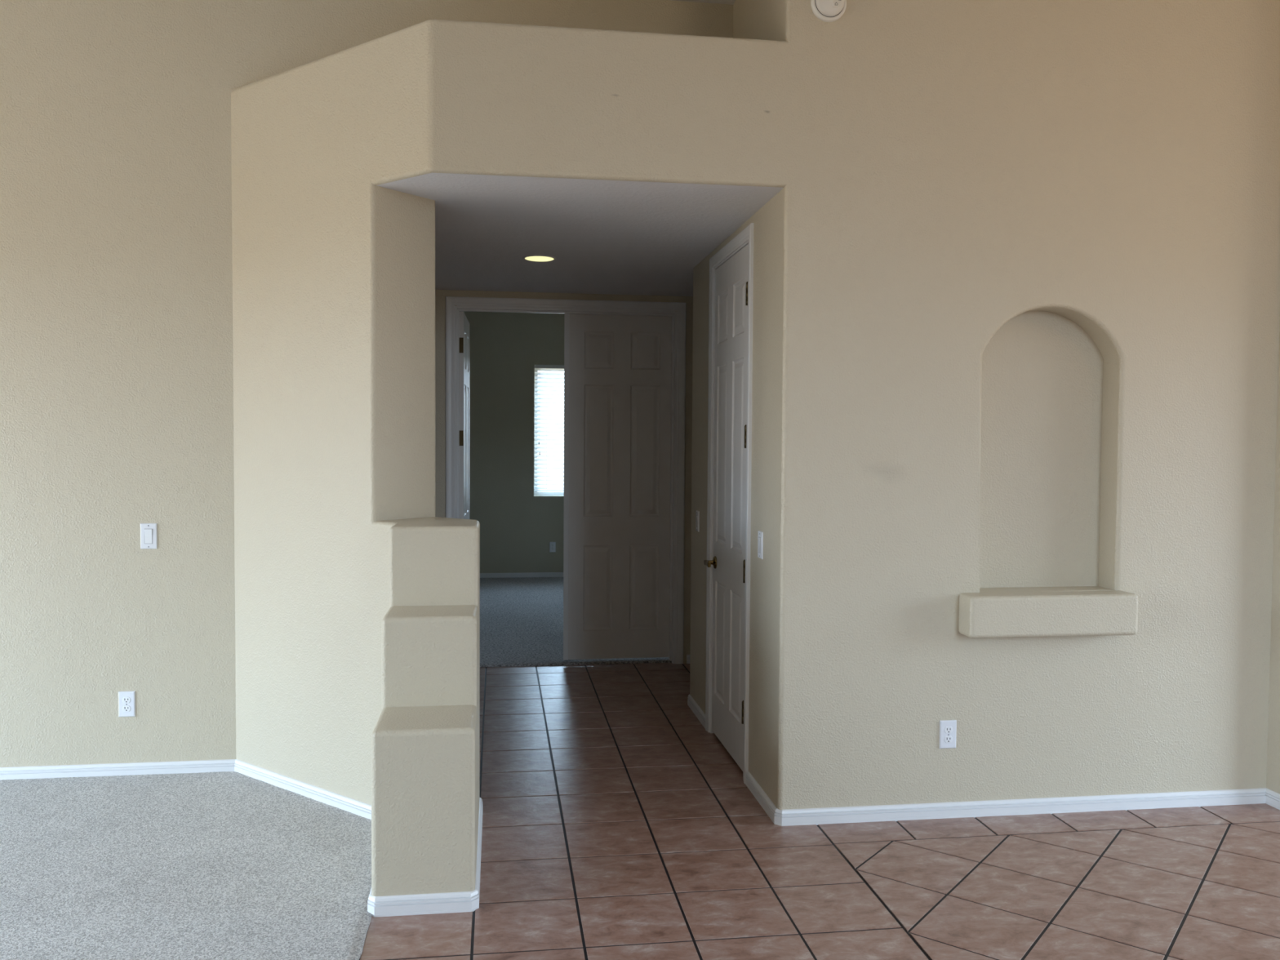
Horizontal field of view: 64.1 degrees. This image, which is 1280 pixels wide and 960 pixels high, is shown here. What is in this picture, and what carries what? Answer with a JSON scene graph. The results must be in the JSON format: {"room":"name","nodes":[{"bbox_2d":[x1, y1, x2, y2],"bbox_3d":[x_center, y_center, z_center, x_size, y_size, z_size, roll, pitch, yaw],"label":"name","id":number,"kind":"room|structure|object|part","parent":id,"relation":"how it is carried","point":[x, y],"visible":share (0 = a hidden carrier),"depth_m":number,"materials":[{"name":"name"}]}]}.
{"room":"traditional dwelling","nodes":[
{"label":"traditional dwelling","id":0,"kind":"room"},
{"bbox_2d":[0,0,733,767],"bbox_3d":[-2.988,-0.471,4.553,6.941,3.740,0.120,0,2,-8],"label":"wall","id":1,"kind":"structure","parent":0,"point":[117,360],"depth_m":4.59,"materials":[{"name":"beige paint"}]},
{"bbox_2d":[0,759,235,779],"bbox_3d":[-4.145,1.319,4.390,4.609,0.066,0.012,0,2,-8],"label":"baseboard","id":2,"kind":"structure","parent":1,"relation":"attached to","point":[226,765],"depth_m":4.63,"materials":[{"name":"white paint"}]},
{"bbox_2d":[118,691,135,716],"bbox_3d":[-2.330,1.018,4.635,0.072,0.116,0.008,0,2,-8],"label":"electrical outlet","id":3,"kind":"object","parent":1,"relation":"attached to","point":[126,700],"visible":1,"depth_m":4.63,"materials":[{"name":"white plastic"}]},
{"bbox_2d":[122,697,130,702],"bbox_3d":[-2.329,0.998,4.632,0.034,0.028,0.003,0,2,-8],"label":"receptacle","id":4,"kind":"object","parent":3,"relation":"attached to","point":[125,700],"depth_m":4.63,"materials":[{"name":"white plastic"}]},
{"bbox_2d":[122,705,130,711],"bbox_3d":[-2.329,1.037,4.633,0.034,0.028,0.003,0,2,-8],"label":"receptacle","id":5,"kind":"object","parent":3,"relation":"attached to","point":[125,708],"depth_m":4.63,"materials":[{"name":"white plastic"}]},
{"bbox_2d":[140,523,157,549],"bbox_3d":[-2.224,0.254,4.620,0.072,0.116,0.012,0,2,-8],"label":"light switch","id":6,"kind":"object","parent":1,"relation":"attached to","point":[148,531],"visible":1,"depth_m":4.62,"materials":[{"name":"white plastic"}]},
{"bbox_2d":[371,516,479,896],"bbox_3d":[-0.819,0.807,3.830,0.420,1.264,1.079,0,2,-8],"label":"wall","id":7,"kind":"structure","parent":0,"point":[425,735],"depth_m":3.58,"materials":[{"name":"beige paint"}]},
{"bbox_2d":[367,797,482,917],"bbox_3d":[-0.932,1.347,4.166,0.569,0.066,1.838,0,2,-23],"label":"baseboard","id":8,"kind":"structure","parent":7,"relation":"attached to","point":[464,901],"depth_m":3.32,"materials":[{"name":"white paint"}]},
{"bbox_2d":[464,311,564,573],"bbox_3d":[-1.163,-0.415,11.573,5.300,3.150,0.160,0,2,-8],"label":"wall","id":9,"kind":"structure","parent":0,"point":[517,526],"depth_m":11.45,"materials":[{"name":"paint"}]},
{"bbox_2d":[480,572,563,577],"bbox_3d":[-1.210,1.081,11.534,5.200,0.070,0.012,0,2,-8],"label":"baseboard","id":10,"kind":"structure","parent":9,"relation":"attached to","point":[528,574],"depth_m":11.51,"materials":[{"name":"white paint"}]},
{"bbox_2d":[533,364,564,495],"bbox_3d":[-0.744,-0.561,11.677,0.940,1.480,0.050,0,2,-8],"label":"window","id":11,"kind":"structure","parent":9,"relation":"in","point":[535,493],"depth_m":11.60,"materials":[{"name":"white plastic"}]},
{"bbox_2d":[534,364,564,491],"bbox_3d":[-0.732,-0.584,11.597,0.924,1.427,0.066,0,2,-8],"label":"window blind","id":12,"kind":"object","parent":11,"relation":"attached to","point":[537,367],"visible":0.41,"depth_m":11.55,"materials":[{"name":"white paint"}]},
{"bbox_3d":[-1.137,-0.841,11.504,0.002,0.855,0.002,-1,3,-38],"label":"pull cord","id":13,"kind":"part","parent":12,"relation":"part of","materials":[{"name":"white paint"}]},
{"bbox_3d":[-1.127,-0.783,11.507,0.002,0.970,0.002,0,2,-8],"label":"pull cord","id":14,"kind":"part","parent":12,"relation":"part of","materials":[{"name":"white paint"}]},
{"bbox_3d":[-1.054,-0.574,11.537,0.002,1.390,0.002,0,2,-8],"label":"ladder cord","id":15,"kind":"part","parent":12,"relation":"part of","materials":[{"name":"white fabric"}]},
{"bbox_3d":[-0.737,0.120,11.627,0.924,0.018,0.044,0,2,-8],"label":"rail","id":16,"kind":"part","parent":12,"relation":"part of","materials":[{"name":"plastic"}]},
{"bbox_2d":[549,542,555,551],"bbox_3d":[-0.989,0.759,11.555,0.072,0.116,0.008,0,2,-8],"label":"electrical outlet","id":17,"kind":"object","parent":9,"relation":"attached to","point":[552,544],"visible":1,"depth_m":11.55,"materials":[{"name":"white plastic"}]},
{"bbox_2d":[435,289,693,663],"bbox_3d":[-0.576,0.019,7.011,4.600,2.614,0.115,0,2,-8],"label":"wall","id":18,"kind":"structure","parent":0,"point":[440,295],"depth_m":6.92,"materials":[{"name":"beige paint"}]},
{"bbox_2d":[459,311,470,519],"bbox_3d":[-1.263,0.040,7.324,0.042,2.394,0.747,0,2,-6],"label":"door","id":19,"kind":"structure","parent":18,"relation":"in","point":[464,326],"depth_m":7.07,"materials":[{"name":"white paint"}]},
{"bbox_2d":[445,296,686,663],"bbox_3d":[-0.504,0.026,7.013,1.630,2.502,0.132,0,2,-8],"label":"trim","id":20,"kind":"structure","parent":18,"relation":"attached to","point":[677,310],"depth_m":6.98,"materials":[{"name":"white paint"}]},
{"bbox_2d":[563,313,671,660],"bbox_3d":[-0.153,0.049,7.096,0.755,2.394,0.047,0,2,-8],"label":"door","id":21,"kind":"structure","parent":18,"relation":"in","point":[617,368],"depth_m":7.08,"materials":[{"name":"white paint"}]},
{"bbox_2d":[686,654,689,663],"bbox_3d":[0.965,1.251,7.207,1.289,0.066,0.012,0,2,-8],"label":"baseboard","id":22,"kind":"structure","parent":18,"relation":"attached to","point":[687,655],"depth_m":7.12,"materials":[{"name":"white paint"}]},
{"bbox_2d":[377,173,783,296],"bbox_3d":[-0.310,-1.213,5.478,4.700,0.001,3.103,0,2,-8],"label":"ceiling","id":23,"kind":"structure","parent":0,"point":[603,237],"depth_m":4.85,"materials":[{"name":"white paint"}]},
{"bbox_2d":[522,254,555,262],"bbox_3d":[-0.553,-1.214,5.609,0.184,0.011,0.184,0,2,-8],"label":"recessed light","id":24,"kind":"object","parent":23,"relation":"in","point":[537,258],"visible":1,"depth_m":5.58,"materials":[{"name":"white paint"}]},
{"bbox_2d":[0,577,1279,959],"bbox_3d":[-0.392,1.376,4.225,12.003,0.028,14.777,0,2,-8],"label":"floor","id":25,"kind":"structure","parent":0,"point":[616,826],"depth_m":3.70,"materials":[{"name":"tile"}]},
{"bbox_2d":[669,0,735,4],"bbox_3d":[0.098,-2.188,0.766,12.300,0.100,8.347,0,2,-8],"label":"ceiling","id":26,"kind":"structure","parent":0,"point":[719,2],"depth_m":4.87,"materials":[{"name":"white paint"}]},
{"bbox_2d":[231,0,1279,809],"bbox_3d":[-0.042,-0.488,5.532,5.248,3.740,3.122,0,2,-8],"label":"wall","id":27,"kind":"structure","parent":0,"point":[1015,304],"depth_m":4.19,"materials":[{"name":"beige paint"}]},
{"bbox_2d":[234,759,371,819],"bbox_3d":[-1.422,1.337,4.374,1.116,0.066,0.012,2,3,37],"label":"baseboard","id":28,"kind":"structure","parent":27,"relation":"attached to","point":[348,804],"depth_m":4.38,"materials":[{"name":"white paint"}]},
{"bbox_2d":[687,693,705,728],"bbox_3d":[1.052,1.300,5.857,1.492,0.066,0.536,0,2,-8],"label":"baseboard","id":29,"kind":"structure","parent":27,"relation":"attached to","point":[693,705],"depth_m":5.73,"materials":[{"name":"white paint"}]},
{"bbox_2d":[695,510,699,532],"bbox_3d":[0.321,0.232,5.752,0.012,0.116,0.072,0,2,-8],"label":"light switch","id":30,"kind":"object","parent":27,"relation":"attached to","point":[697,516],"visible":1,"depth_m":5.74,"materials":[{"name":"white plastic"}]},
{"bbox_2d":[703,244,748,770],"bbox_3d":[0.424,0.126,4.991,0.097,2.417,0.741,0,2,-8],"label":"door","id":31,"kind":"structure","parent":27,"relation":"in","point":[728,562],"depth_m":4.97,"materials":[{"name":"white paint"}]},
{"bbox_3d":[0.349,0.430,5.257,0.024,0.027,0.116,0,2,-8],"label":"lever","id":32,"kind":"part","parent":31,"relation":"part of","materials":[{"name":"gold metal"}]},
{"bbox_3d":[0.370,0.428,5.306,0.046,0.066,0.066,0,2,-8],"label":"lever handle","id":33,"kind":"part","parent":31,"relation":"part of","materials":[{"name":"gold metal"}]},
{"bbox_2d":[705,222,753,784],"bbox_3d":[0.482,0.101,5.001,0.130,2.508,0.890,0,2,-8],"label":"trim","id":34,"kind":"structure","parent":27,"relation":"attached to","point":[745,237],"depth_m":4.89,"materials":[{"name":"white paint"}]},
{"bbox_2d":[757,530,763,559],"bbox_3d":[0.513,0.278,4.378,0.012,0.116,0.072,0,2,-8],"label":"light switch","id":35,"kind":"object","parent":27,"relation":"attached to","point":[760,535],"visible":1,"depth_m":4.36,"materials":[{"name":"white plastic"}]},
{"bbox_2d":[810,0,846,22],"bbox_3d":[0.743,-1.871,3.993,0.143,0.143,0.043,0,2,-8],"label":"smoke detector","id":36,"kind":"object","parent":27,"relation":"attached to","point":[827,11],"visible":1,"depth_m":3.99,"materials":[{"name":"white plastic"}]},
{"bbox_2d":[939,720,956,748],"bbox_3d":[1.265,1.044,4.190,0.072,0.116,0.008,0,2,-8],"label":"electrical outlet","id":37,"kind":"object","parent":27,"relation":"attached to","point":[948,728],"visible":1,"depth_m":4.19,"materials":[{"name":"white plastic"}]},
{"bbox_2d":[944,726,952,733],"bbox_3d":[1.265,1.025,4.187,0.034,0.028,0.003,0,2,-8],"label":"receptacle","id":38,"kind":"object","parent":37,"relation":"attached to","point":[947,729],"depth_m":4.19,"materials":[{"name":"white plastic"}]},
{"bbox_2d":[944,736,952,742],"bbox_3d":[1.265,1.064,4.188,0.034,0.028,0.003,0,2,-8],"label":"receptacle","id":39,"kind":"object","parent":37,"relation":"attached to","point":[947,739],"depth_m":4.19,"materials":[{"name":"white plastic"}]},
{"bbox_2d":[746,771,1279,826],"bbox_3d":[3.044,1.364,4.398,5.128,0.066,0.498,0,2,-1],"label":"baseboard","id":40,"kind":"structure","parent":27,"relation":"attached to","point":[788,817],"depth_m":4.24,"materials":[{"name":"white paint"}]},
{"bbox_2d":[958,590,1137,638],"bbox_3d":[1.674,0.549,4.178,0.729,0.171,0.108,0,2,-8],"label":"niche ledge","id":41,"kind":"object","parent":27,"relation":"attached to","point":[1108,612],"visible":1,"depth_m":4.13,"materials":[{"name":"beige paint"}]},
{"bbox_2d":[1266,327,1279,794],"bbox_3d":[4.079,-0.459,5.449,3.012,3.740,2.030,0,2,-8],"label":"wall","id":42,"kind":"structure","parent":0,"point":[1273,730],"depth_m":4.35,"materials":[{"name":"beige paint"}]}
]}

